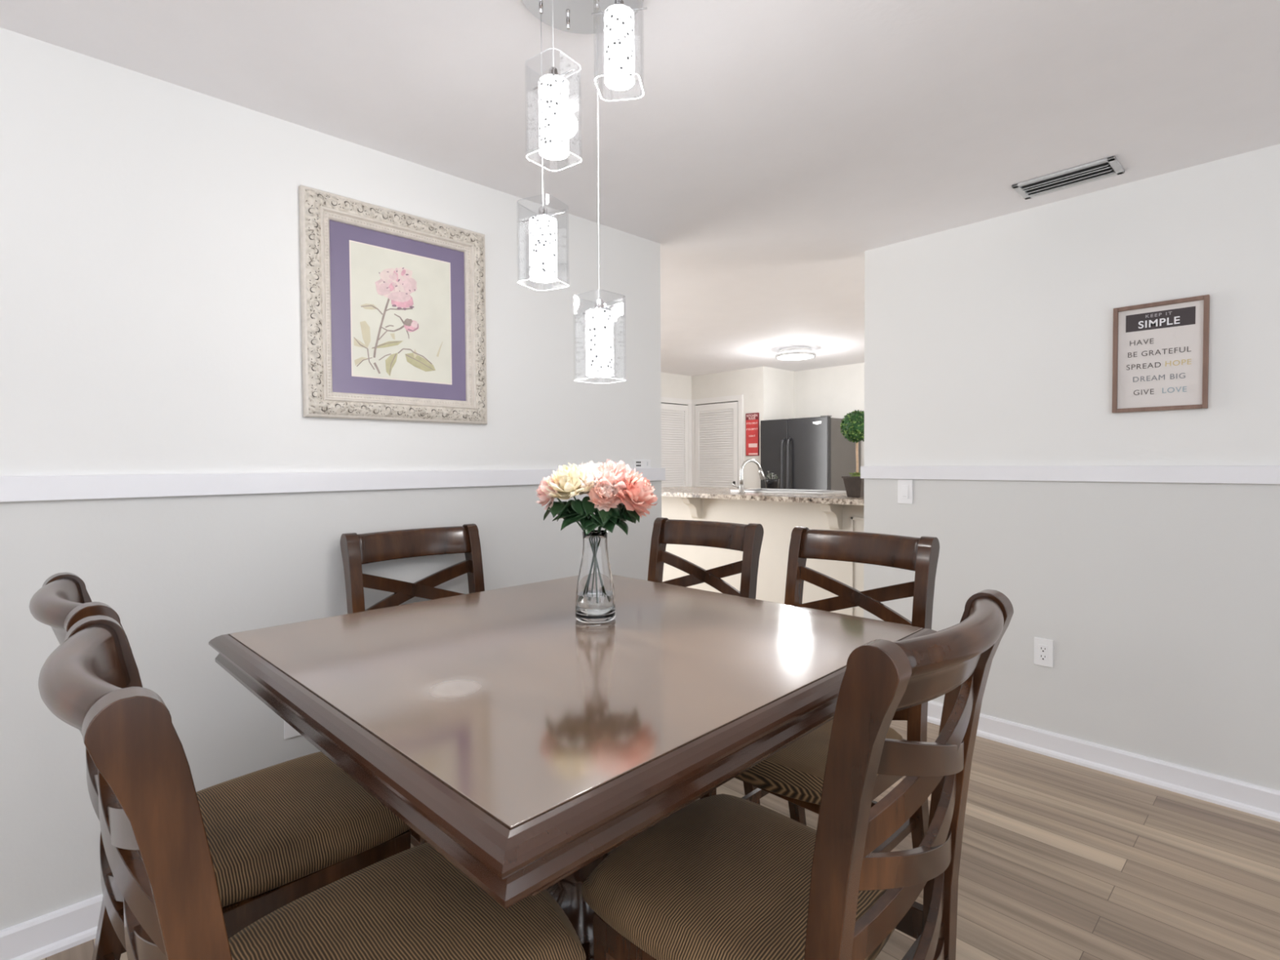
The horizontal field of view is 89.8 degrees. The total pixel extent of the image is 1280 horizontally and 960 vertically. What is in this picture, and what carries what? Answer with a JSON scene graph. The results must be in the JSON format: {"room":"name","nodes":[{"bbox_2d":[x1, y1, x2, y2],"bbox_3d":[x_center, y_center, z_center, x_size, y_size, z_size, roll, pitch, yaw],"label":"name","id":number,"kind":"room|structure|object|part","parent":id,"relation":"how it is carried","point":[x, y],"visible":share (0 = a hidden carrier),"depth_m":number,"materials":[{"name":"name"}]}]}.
{"room":"dining room","nodes":[
{"label":"dining room","id":0,"kind":"room"},
{"bbox_2d":[0,26,662,930],"bbox_3d":[-1.693,0.056,1.684,4.858,2.421,0.120,-2,2,-43],"label":"wall","id":1,"kind":"structure","parent":0,"point":[150,304],"depth_m":1.95,"materials":[{"name":"white paint"}]},
{"bbox_2d":[0,893,102,959],"bbox_3d":[-1.635,1.216,1.661,4.858,0.103,0.026,-2,2,-43],"label":"baseboard","id":2,"kind":"structure","parent":1,"relation":"attached to","point":[43,936],"depth_m":1.72,"materials":[{"name":"white paint"}]},
{"bbox_2d":[284,720,301,739],"bbox_3d":[-1.142,0.791,2.133,0.074,0.122,0.007,-2,2,-43],"label":"wall outlet","id":3,"kind":"object","parent":1,"relation":"attached to","point":[289,731],"visible":0.12,"depth_m":2.12,"materials":[{"name":"white plastic"}]},
{"bbox_2d":[0,467,665,502],"bbox_3d":[-1.686,0.023,1.684,4.870,0.066,0.148,-2,2,-43],"label":"trim","id":4,"kind":"structure","parent":1,"relation":"attached to","point":[60,487],"depth_m":2.02,"materials":[{"name":"white paint"}]},
{"bbox_2d":[298,184,487,424],"bbox_3d":[-0.865,-0.596,2.346,0.678,0.758,0.038,-2,2,-43],"label":"framed print","id":5,"kind":"object","parent":1,"relation":"attached to","point":[393,302],"visible":1,"depth_m":2.31,"materials":[{"name":"beige paper"}]},
{"bbox_2d":[633,459,650,467],"bbox_3d":[0.011,-0.080,3.206,0.112,0.041,0.012,-2,2,-43],"label":"wall control panel","id":6,"kind":"object","parent":1,"relation":"attached to","point":[637,463],"visible":1,"depth_m":3.20,"materials":[{"name":"white plastic"}]},
{"bbox_2d":[0,0,1279,376],"bbox_3d":[0.247,-1.248,2.897,9.800,0.100,7.900,-2,2,-43],"label":"ceiling","id":7,"kind":"structure","parent":0,"point":[768,146],"depth_m":1.99,"materials":[{"name":"paint"}]},
{"bbox_2d":[516,0,647,383],"bbox_3d":[-0.138,-0.699,1.510,0.309,0.921,0.299,0,1,-4],"label":"pendant lamp","id":8,"kind":"object","parent":7,"relation":"hanging from","point":[615,18],"visible":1,"depth_m":1.51,"materials":[{"name":"white glass"}]},
{"bbox_3d":[-0.234,-0.569,1.551,0.100,0.190,0.100,0,2,27],"label":"lamp shade","id":9,"kind":"part","parent":8,"relation":"part of","materials":[{"name":"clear glass"}]},
{"bbox_3d":[-0.193,-0.824,1.439,0.100,0.205,0.100,1,2,37],"label":"lamp shade","id":10,"kind":"part","parent":8,"relation":"part of","materials":[{"name":"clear glass"}]},
{"bbox_3d":[-0.136,-1.149,1.499,0.299,0.020,0.299,-2,2,-43],"label":"ceiling plate","id":11,"kind":"part","parent":8,"relation":"part of","materials":[{"name":"silver metal"}]},
{"bbox_3d":[-0.097,-0.340,1.542,0.102,0.200,0.102,-2,2,-43],"label":"lamp shade","id":12,"kind":"part","parent":8,"relation":"part of","materials":[{"name":"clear glass"}]},
{"bbox_3d":[-0.046,-0.964,1.415,0.100,0.195,0.100,0,2,9],"label":"lamp shade","id":13,"kind":"part","parent":8,"relation":"part of","materials":[{"name":"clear glass"}]},
{"bbox_2d":[775,346,815,360],"bbox_3d":[1.534,-1.253,6.338,0.390,0.084,0.390,-2,2,-43],"label":"ceiling light","id":14,"kind":"object","parent":7,"relation":"attached to","point":[792,353],"visible":1,"depth_m":6.23,"materials":[{"name":"white glass"}]},
{"bbox_3d":[1.533,-1.285,6.337,0.300,0.020,0.300,-2,2,-43],"label":"plate","id":15,"kind":"part","parent":14,"relation":"part of","materials":[{"name":"silver metal"}]},
{"bbox_2d":[777,350,813,359],"bbox_3d":[1.534,-1.244,6.338,0.352,0.061,0.352,-2,2,-43],"label":"diffuser","id":16,"kind":"object","parent":14,"relation":"attached to","point":[782,354],"depth_m":6.25,"materials":[{"name":"white glass"}]},
{"bbox_2d":[1011,155,1124,199],"bbox_3d":[1.693,-1.188,2.547,0.184,0.020,0.344,-2,2,-43],"label":"ceiling vent","id":17,"kind":"object","parent":7,"relation":"in","point":[1109,166],"visible":1,"depth_m":2.53,"materials":[{"name":"grey metal"}]},
{"bbox_2d":[40,720,1279,959],"bbox_3d":[0.263,1.272,2.963,9.800,0.100,7.900,-2,2,-43],"label":"floor","id":18,"kind":"structure","parent":0,"point":[1060,860],"depth_m":2.05,"materials":[{"name":"brown wood"}]},
{"bbox_2d":[29,572,411,959],"bbox_3d":[-0.880,0.733,1.450,0.486,1.070,0.701,1,2,43],"label":"dining chair","id":19,"kind":"object","parent":18,"relation":"on","point":[279,834],"visible":0.43,"depth_m":1.37,"materials":[{"name":"brown wood"}]},
{"bbox_3d":[-1.089,0.260,1.221,0.408,0.098,0.104,1,2,44],"label":"crest rail","id":20,"kind":"part","parent":19,"relation":"part of","materials":[{"name":"brown wood"}]},
{"bbox_3d":[-1.214,0.736,1.422,0.040,1.070,0.140,1,2,44],"label":"leg","id":21,"kind":"part","parent":19,"relation":"part of","materials":[{"name":"brown wood"}]},
{"bbox_3d":[-0.890,0.742,1.115,0.040,1.070,0.140,1,2,43],"label":"leg","id":22,"kind":"part","parent":19,"relation":"part of","materials":[{"name":"brown wood"}]},
{"bbox_2d":[195,751,411,906],"bbox_3d":[-0.819,0.774,1.515,0.478,0.080,0.524,1,2,44],"label":"seat cushion","id":23,"kind":"object","parent":19,"relation":"on","point":[273,831],"depth_m":1.40,"materials":[{"name":"brown fabric"}]},
{"bbox_3d":[-0.872,0.846,1.460,0.454,0.060,0.472,1,2,44],"label":"seat frame","id":24,"kind":"part","parent":19,"relation":"part of","materials":[{"name":"brown wood"}]},
{"bbox_3d":[-0.557,1.039,1.494,0.040,0.452,0.040,1,2,44],"label":"leg","id":25,"kind":"part","parent":19,"relation":"part of","materials":[{"name":"brown wood"}]},
{"bbox_2d":[38,615,586,959],"bbox_3d":[-0.465,0.741,1.024,0.701,1.070,0.486,-2,2,-43],"label":"dining chair","id":26,"kind":"object","parent":18,"relation":"on","point":[414,903],"visible":0.98,"depth_m":0.83,"materials":[{"name":"brown wood"}]},
{"bbox_3d":[-0.684,0.268,0.807,0.104,0.098,0.408,-2,2,-43],"label":"crest rail","id":27,"kind":"part","parent":26,"relation":"part of","materials":[{"name":"brown wood"}]},
{"bbox_3d":[-0.799,0.744,1.014,0.140,1.070,0.040,-2,2,-43],"label":"leg","id":28,"kind":"part","parent":26,"relation":"part of","materials":[{"name":"brown wood"}]},
{"bbox_3d":[-0.492,0.750,0.691,0.140,1.070,0.040,-2,2,-43],"label":"leg","id":29,"kind":"part","parent":26,"relation":"part of","materials":[{"name":"brown wood"}]},
{"bbox_2d":[228,842,586,959],"bbox_3d":[-0.400,0.782,1.086,0.524,0.080,0.478,-2,2,-43],"label":"seat cushion","id":30,"kind":"object","parent":26,"relation":"on","point":[413,903],"depth_m":1.08,"materials":[{"name":"brown fabric"}]},
{"bbox_2d":[340,523,484,846],"bbox_3d":[-0.618,0.714,2.126,0.486,1.070,0.701,-2,2,-43],"label":"dining chair","id":31,"kind":"object","parent":18,"relation":"on","point":[357,549],"visible":0.29,"depth_m":2.30,"materials":[{"name":"brown wood"}]},
{"bbox_3d":[-0.952,0.715,2.154,0.040,1.070,0.140,-2,2,-43],"label":"leg","id":32,"kind":"part","parent":31,"relation":"part of","materials":[{"name":"brown wood"}]},
{"bbox_3d":[-0.826,0.230,2.330,0.408,0.098,0.104,-2,2,-43],"label":"crest rail","id":33,"kind":"part","parent":31,"relation":"part of","materials":[{"name":"brown wood"}]},
{"bbox_3d":[-0.597,1.031,1.812,0.040,0.452,0.040,-2,2,-43],"label":"leg","id":34,"kind":"part","parent":31,"relation":"part of","materials":[{"name":"brown wood"}]},
{"bbox_3d":[-0.628,0.705,2.461,0.040,1.070,0.140,-2,2,-43],"label":"leg","id":35,"kind":"part","parent":31,"relation":"part of","materials":[{"name":"brown wood"}]},
{"bbox_2d":[208,574,937,959],"bbox_3d":[-0.141,0.805,1.495,1.200,0.914,1.200,1,2,45],"label":"dining table","id":36,"kind":"object","parent":18,"relation":"on","point":[526,741],"visible":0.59,"depth_m":1.07,"materials":[{"name":"brown wood"}]},
{"bbox_2d":[575,529,615,623],"bbox_3d":[-0.111,0.236,1.590,0.100,0.218,0.100,-2,2,-43],"label":"glass vase","id":37,"kind":"object","parent":36,"relation":"on","point":[595,599],"visible":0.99,"depth_m":1.56,"materials":[{"name":"glass"}]},
{"bbox_2d":[536,473,585,532],"bbox_3d":[-0.174,0.143,1.563,0.174,0.317,0.085,0,2,17],"label":"peony","id":38,"kind":"object","parent":37,"relation":"on","point":[555,508],"visible":0.69,"depth_m":1.56,"materials":[{"name":"pink plant"}]},
{"bbox_3d":[-0.147,0.165,1.583,0.136,0.271,0.013,0,1,1],"label":"stem","id":39,"kind":"part","parent":38,"relation":"part of","materials":[{"name":"green plant"}]},
{"bbox_2d":[542,462,594,530],"bbox_3d":[-0.168,0.129,1.566,0.146,0.344,0.120,0,2,9],"label":"peony","id":40,"kind":"object","parent":37,"relation":"on","point":[568,478],"visible":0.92,"depth_m":1.54,"materials":[{"name":"beige plant"}]},
{"bbox_2d":[573,460,605,532],"bbox_3d":[-0.122,0.126,1.592,0.117,0.349,0.126,0,1,2],"label":"peony","id":41,"kind":"object","parent":37,"relation":"on","point":[588,506],"visible":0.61,"depth_m":1.56,"materials":[{"name":"white plant"}]},
{"bbox_2d":[582,476,623,535],"bbox_3d":[-0.090,0.144,1.550,0.106,0.314,0.080,0,1,5],"label":"peony","id":42,"kind":"object","parent":37,"relation":"on","point":[604,500],"visible":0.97,"depth_m":1.54,"materials":[{"name":"pink plant"}]},
{"bbox_2d":[588,458,642,533],"bbox_3d":[-0.063,0.124,1.588,0.144,0.352,0.138,-2,2,-43],"label":"peony","id":43,"kind":"object","parent":37,"relation":"on","point":[612,471],"visible":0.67,"depth_m":1.55,"materials":[{"name":"pink plant"}]},
{"bbox_2d":[603,469,657,534],"bbox_3d":[-0.042,0.137,1.557,0.183,0.328,0.117,-1,2,-20],"label":"peony","id":44,"kind":"object","parent":37,"relation":"on","point":[639,497],"visible":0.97,"depth_m":1.55,"materials":[{"name":"pink plant"}]},
{"bbox_2d":[647,517,764,804],"bbox_3d":[0.080,0.703,2.360,0.486,1.070,0.701,1,2,41],"label":"dining chair","id":45,"kind":"object","parent":18,"relation":"on","point":[746,538],"visible":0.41,"depth_m":2.55,"materials":[{"name":"brown wood"}]},
{"bbox_3d":[0.073,0.695,2.695,0.040,1.070,0.140,1,2,41],"label":"leg","id":46,"kind":"part","parent":45,"relation":"part of","materials":[{"name":"brown wood"}]},
{"bbox_3d":[0.271,0.216,2.574,0.408,0.098,0.104,1,2,41],"label":"crest rail","id":47,"kind":"part","parent":45,"relation":"part of","materials":[{"name":"brown wood"}]},
{"bbox_3d":[0.412,0.700,2.405,0.040,1.070,0.140,1,2,40],"label":"leg","id":48,"kind":"part","parent":45,"relation":"part of","materials":[{"name":"brown wood"}]},
{"bbox_2d":[581,589,1013,959],"bbox_3d":[0.259,0.733,1.188,0.701,1.070,0.486,1,2,44],"label":"dining chair","id":49,"kind":"object","parent":18,"relation":"on","point":[722,877],"visible":1,"depth_m":1.05,"materials":[{"name":"brown wood"}]},
{"bbox_3d":[-0.061,1.043,1.221,0.040,0.452,0.040,1,2,44],"label":"leg","id":50,"kind":"part","parent":49,"relation":"part of","materials":[{"name":"brown wood"}]},
{"bbox_2d":[581,793,895,959],"bbox_3d":[0.196,0.774,1.251,0.524,0.080,0.478,1,2,44],"label":"seat cushion","id":51,"kind":"object","parent":49,"relation":"on","point":[722,877],"depth_m":1.18,"materials":[{"name":"brown fabric"}]},
{"bbox_3d":[0.253,0.846,1.198,0.472,0.060,0.454,1,2,44],"label":"seat frame","id":52,"kind":"part","parent":49,"relation":"part of","materials":[{"name":"brown wood"}]},
{"bbox_3d":[0.281,0.741,0.854,0.140,1.070,0.040,1,2,45],"label":"leg","id":53,"kind":"part","parent":49,"relation":"part of","materials":[{"name":"brown wood"}]},
{"bbox_3d":[0.469,0.257,0.966,0.104,0.098,0.408,1,2,45],"label":"crest rail","id":54,"kind":"part","parent":49,"relation":"part of","materials":[{"name":"brown wood"}]},
{"bbox_3d":[0.594,0.731,1.172,0.140,1.070,0.040,1,2,44],"label":"leg","id":55,"kind":"part","parent":49,"relation":"part of","materials":[{"name":"brown wood"}]},
{"bbox_2d":[760,415,860,490],"bbox_3d":[1.927,0.189,7.343,0.792,1.777,0.865,-2,2,-43],"label":"refrigerator","id":56,"kind":"object","parent":18,"relation":"on","point":[810,453],"visible":0.48,"depth_m":7.03,"materials":[{"name":"black metal"}]},
{"bbox_3d":[1.544,0.178,7.324,0.068,1.725,0.365,-2,2,-43],"label":"door","id":57,"kind":"part","parent":56,"relation":"part of","materials":[{"name":"black metal"}]},
{"bbox_3d":[1.595,0.001,7.166,0.077,0.941,0.029,-2,2,-43],"label":"handle","id":58,"kind":"part","parent":56,"relation":"part of","materials":[{"name":"metal"}]},
{"bbox_3d":[1.648,0.003,7.111,0.077,0.941,0.029,-2,2,-43],"label":"handle","id":59,"kind":"part","parent":56,"relation":"part of","materials":[{"name":"metal"}]},
{"bbox_3d":[1.844,0.184,7.008,0.068,1.725,0.494,-2,2,-43],"label":"door","id":60,"kind":"part","parent":56,"relation":"part of","materials":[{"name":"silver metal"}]},
{"bbox_2d":[699,526,939,853],"bbox_3d":[0.525,0.712,1.937,0.701,1.070,0.486,-2,2,-44],"label":"dining chair","id":61,"kind":"object","parent":18,"relation":"on","point":[794,774],"visible":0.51,"depth_m":1.95,"materials":[{"name":"brown wood"}]},
{"bbox_3d":[0.205,1.023,1.923,0.040,0.452,0.040,-2,2,-44],"label":"leg","id":62,"kind":"part","parent":61,"relation":"part of","materials":[{"name":"brown wood"}]},
{"bbox_3d":[0.550,0.703,2.271,0.140,1.070,0.040,-2,2,-44],"label":"leg","id":63,"kind":"part","parent":61,"relation":"part of","materials":[{"name":"brown wood"}]},
{"bbox_2d":[735,719,902,804],"bbox_3d":[0.462,0.756,1.877,0.524,0.080,0.478,-2,2,-44],"label":"seat cushion","id":64,"kind":"object","parent":61,"relation":"on","point":[796,771],"depth_m":1.66,"materials":[{"name":"brown fabric"}]},
{"bbox_3d":[0.518,0.825,1.933,0.472,0.060,0.454,-2,2,-44],"label":"seat frame","id":65,"kind":"part","parent":61,"relation":"part of","materials":[{"name":"brown fabric"}]},
{"bbox_3d":[0.737,0.225,2.131,0.104,0.098,0.408,-2,2,-44],"label":"crest rail","id":66,"kind":"part","parent":61,"relation":"part of","materials":[{"name":"brown wood"}]},
{"bbox_3d":[0.860,0.709,1.950,0.140,1.070,0.040,-2,2,-44],"label":"leg","id":67,"kind":"part","parent":61,"relation":"part of","materials":[{"name":"brown wood"}]},
{"bbox_2d":[661,372,691,404],"bbox_3d":[-2.603,-0.034,5.361,8.840,2.421,0.200,-2,2,-43],"label":"wall","id":68,"kind":"structure","parent":0,"point":[673,385],"depth_m":8.10,"materials":[{"name":"beige paint"}]},
{"bbox_2d":[661,396,692,487],"bbox_3d":[0.331,0.033,7.989,0.920,2.115,0.026,-2,2,-43],"label":"door","id":69,"kind":"structure","parent":68,"relation":"in","point":[676,419],"depth_m":8.10,"materials":[{"name":"white paint"}]},
{"bbox_2d":[691,366,794,488],"bbox_3d":[1.267,-0.133,8.254,0.760,2.421,1.325,-2,2,-43],"label":"wall","id":70,"kind":"structure","parent":0,"point":[769,392],"depth_m":7.70,"materials":[{"name":"beige paint"}]},
{"bbox_2d":[691,394,743,488],"bbox_3d":[0.945,0.029,8.014,0.046,2.115,0.825,-2,2,-43],"label":"door","id":71,"kind":"structure","parent":70,"relation":"in","point":[717,428],"depth_m":7.99,"materials":[{"name":"white paint"}]},
{"bbox_2d":[745,412,759,455],"bbox_3d":[1.331,-0.540,7.610,0.013,0.505,0.188,-2,2,-43],"label":"sign","id":72,"kind":"object","parent":70,"relation":"attached to","point":[752,420],"visible":1,"depth_m":7.60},
{"bbox_2d":[661,496,863,617],"bbox_3d":[1.540,0.665,3.887,0.068,1.050,4.700,-2,2,-43],"label":"wall","id":73,"kind":"structure","parent":0,"point":[778,519],"depth_m":4.50,"materials":[{"name":"beige paint"}]},
{"bbox_2d":[661,486,863,529],"bbox_3d":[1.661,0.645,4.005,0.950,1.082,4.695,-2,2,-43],"label":"countertop","id":74,"kind":"structure","parent":73,"relation":"on","point":[831,504],"depth_m":4.29,"materials":[{"name":"stone"}]},
{"bbox_2d":[731,458,764,493],"bbox_3d":[0.803,-0.032,4.688,0.264,0.246,0.087,-1,2,-14],"label":"kitchen faucet","id":75,"kind":"object","parent":74,"relation":"on","point":[741,490],"visible":1,"depth_m":4.66,"materials":[{"name":"silver metal"}]},
{"bbox_2d":[764,471,779,488],"bbox_3d":[1.056,0.003,5.138,0.116,0.149,0.116,-2,2,-43],"label":"planter","id":76,"kind":"object","parent":74,"relation":"on","point":[771,483],"visible":0.97,"depth_m":5.10,"materials":[{"name":"black ceramic"}]},
{"bbox_3d":[1.056,0.035,5.138,0.116,0.086,0.116,-2,2,-43],"label":"pot","id":77,"kind":"part","parent":76,"relation":"part of","materials":[{"name":"black ceramic"}]},
{"bbox_2d":[730,488,846,494],"bbox_3d":[1.087,0.182,4.689,0.380,0.214,0.780,-2,2,-43],"label":"sink","id":78,"kind":"object","parent":74,"relation":"in","point":[756,490],"visible":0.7,"depth_m":4.65,"materials":[{"name":"metal"}]},
{"bbox_2d":[773,490,813,492],"bbox_3d":[1.087,0.190,4.689,0.336,0.200,0.736,-2,2,-43],"label":"basin","id":79,"kind":"object","parent":78,"relation":"in","point":[774,491],"depth_m":4.77,"materials":[{"name":"metal"}]},
{"bbox_2d":[840,409,864,497],"bbox_3d":[1.346,-0.165,3.983,0.208,0.541,0.207,-2,2,-43],"label":"topiary plant","id":80,"kind":"object","parent":74,"relation":"on","point":[852,427],"visible":0.79,"depth_m":3.94,"materials":[{"name":"green plant"}]},
{"bbox_3d":[1.347,0.041,3.988,0.136,0.130,0.136,-2,2,-43],"label":"pot","id":81,"kind":"part","parent":80,"relation":"part of","materials":[{"name":"grey ceramic"}]},
{"bbox_3d":[1.580,0.634,3.800,0.008,0.795,0.720,-2,2,-43],"label":"panel moulding","id":82,"kind":"part","parent":73,"relation":"part of","materials":[{"name":"beige paint"}]},
{"bbox_2d":[794,362,864,466],"bbox_3d":[3.686,-0.094,6.170,0.120,2.421,5.320,-2,2,-43],"label":"wall","id":83,"kind":"structure","parent":0,"point":[837,391],"depth_m":7.57,"materials":[{"name":"beige paint"}]},
{"bbox_2d":[863,143,1279,791],"bbox_3d":[2.477,0.017,2.195,0.120,2.421,3.574,-2,2,-43],"label":"wall","id":84,"kind":"structure","parent":0,"point":[988,342],"depth_m":2.69,"materials":[{"name":"white paint"}]},
{"bbox_2d":[897,479,912,504],"bbox_3d":[1.355,0.060,3.283,0.011,0.124,0.076,-2,2,-43],"label":"light switch","id":85,"kind":"object","parent":84,"relation":"attached to","point":[904,486],"visible":1,"depth_m":3.28,"materials":[{"name":"white plastic"}]},
{"bbox_2d":[1033,637,1053,667],"bbox_3d":[1.790,0.765,2.850,0.007,0.122,0.074,-2,2,-43],"label":"wall outlet","id":86,"kind":"object","parent":84,"relation":"attached to","point":[1043,648],"visible":1,"depth_m":2.85,"materials":[{"name":"white plastic"}]},
{"bbox_2d":[1039,644,1047,661],"bbox_3d":[1.789,0.765,2.848,0.002,0.068,0.033,-2,2,-43],"label":"receptacle","id":87,"kind":"object","parent":86,"relation":"attached to","point":[1042,647],"depth_m":2.85,"materials":[{"name":"white plastic"}]},
{"bbox_2d":[860,466,1279,484],"bbox_3d":[2.470,-0.016,2.195,0.148,0.066,3.586,-2,2,-43],"label":"trim","id":88,"kind":"structure","parent":84,"relation":"attached to","point":[1176,474],"depth_m":2.70,"materials":[{"name":"white paint"}]},
{"bbox_2d":[927,700,1279,822],"bbox_3d":[2.431,1.177,2.174,0.026,0.103,3.574,-2,2,-43],"label":"baseboard","id":89,"kind":"structure","parent":84,"relation":"attached to","point":[1248,797],"depth_m":2.62,"materials":[{"name":"white paint"}]},
{"bbox_2d":[1111,294,1209,413],"bbox_3d":[2.045,-0.487,2.530,0.022,0.426,0.295,-2,2,-43],"label":"word sign","id":90,"kind":"object","parent":84,"relation":"attached to","point":[1161,349],"visible":1,"depth_m":2.52,"materials":[{"name":"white paper"}]}
]}

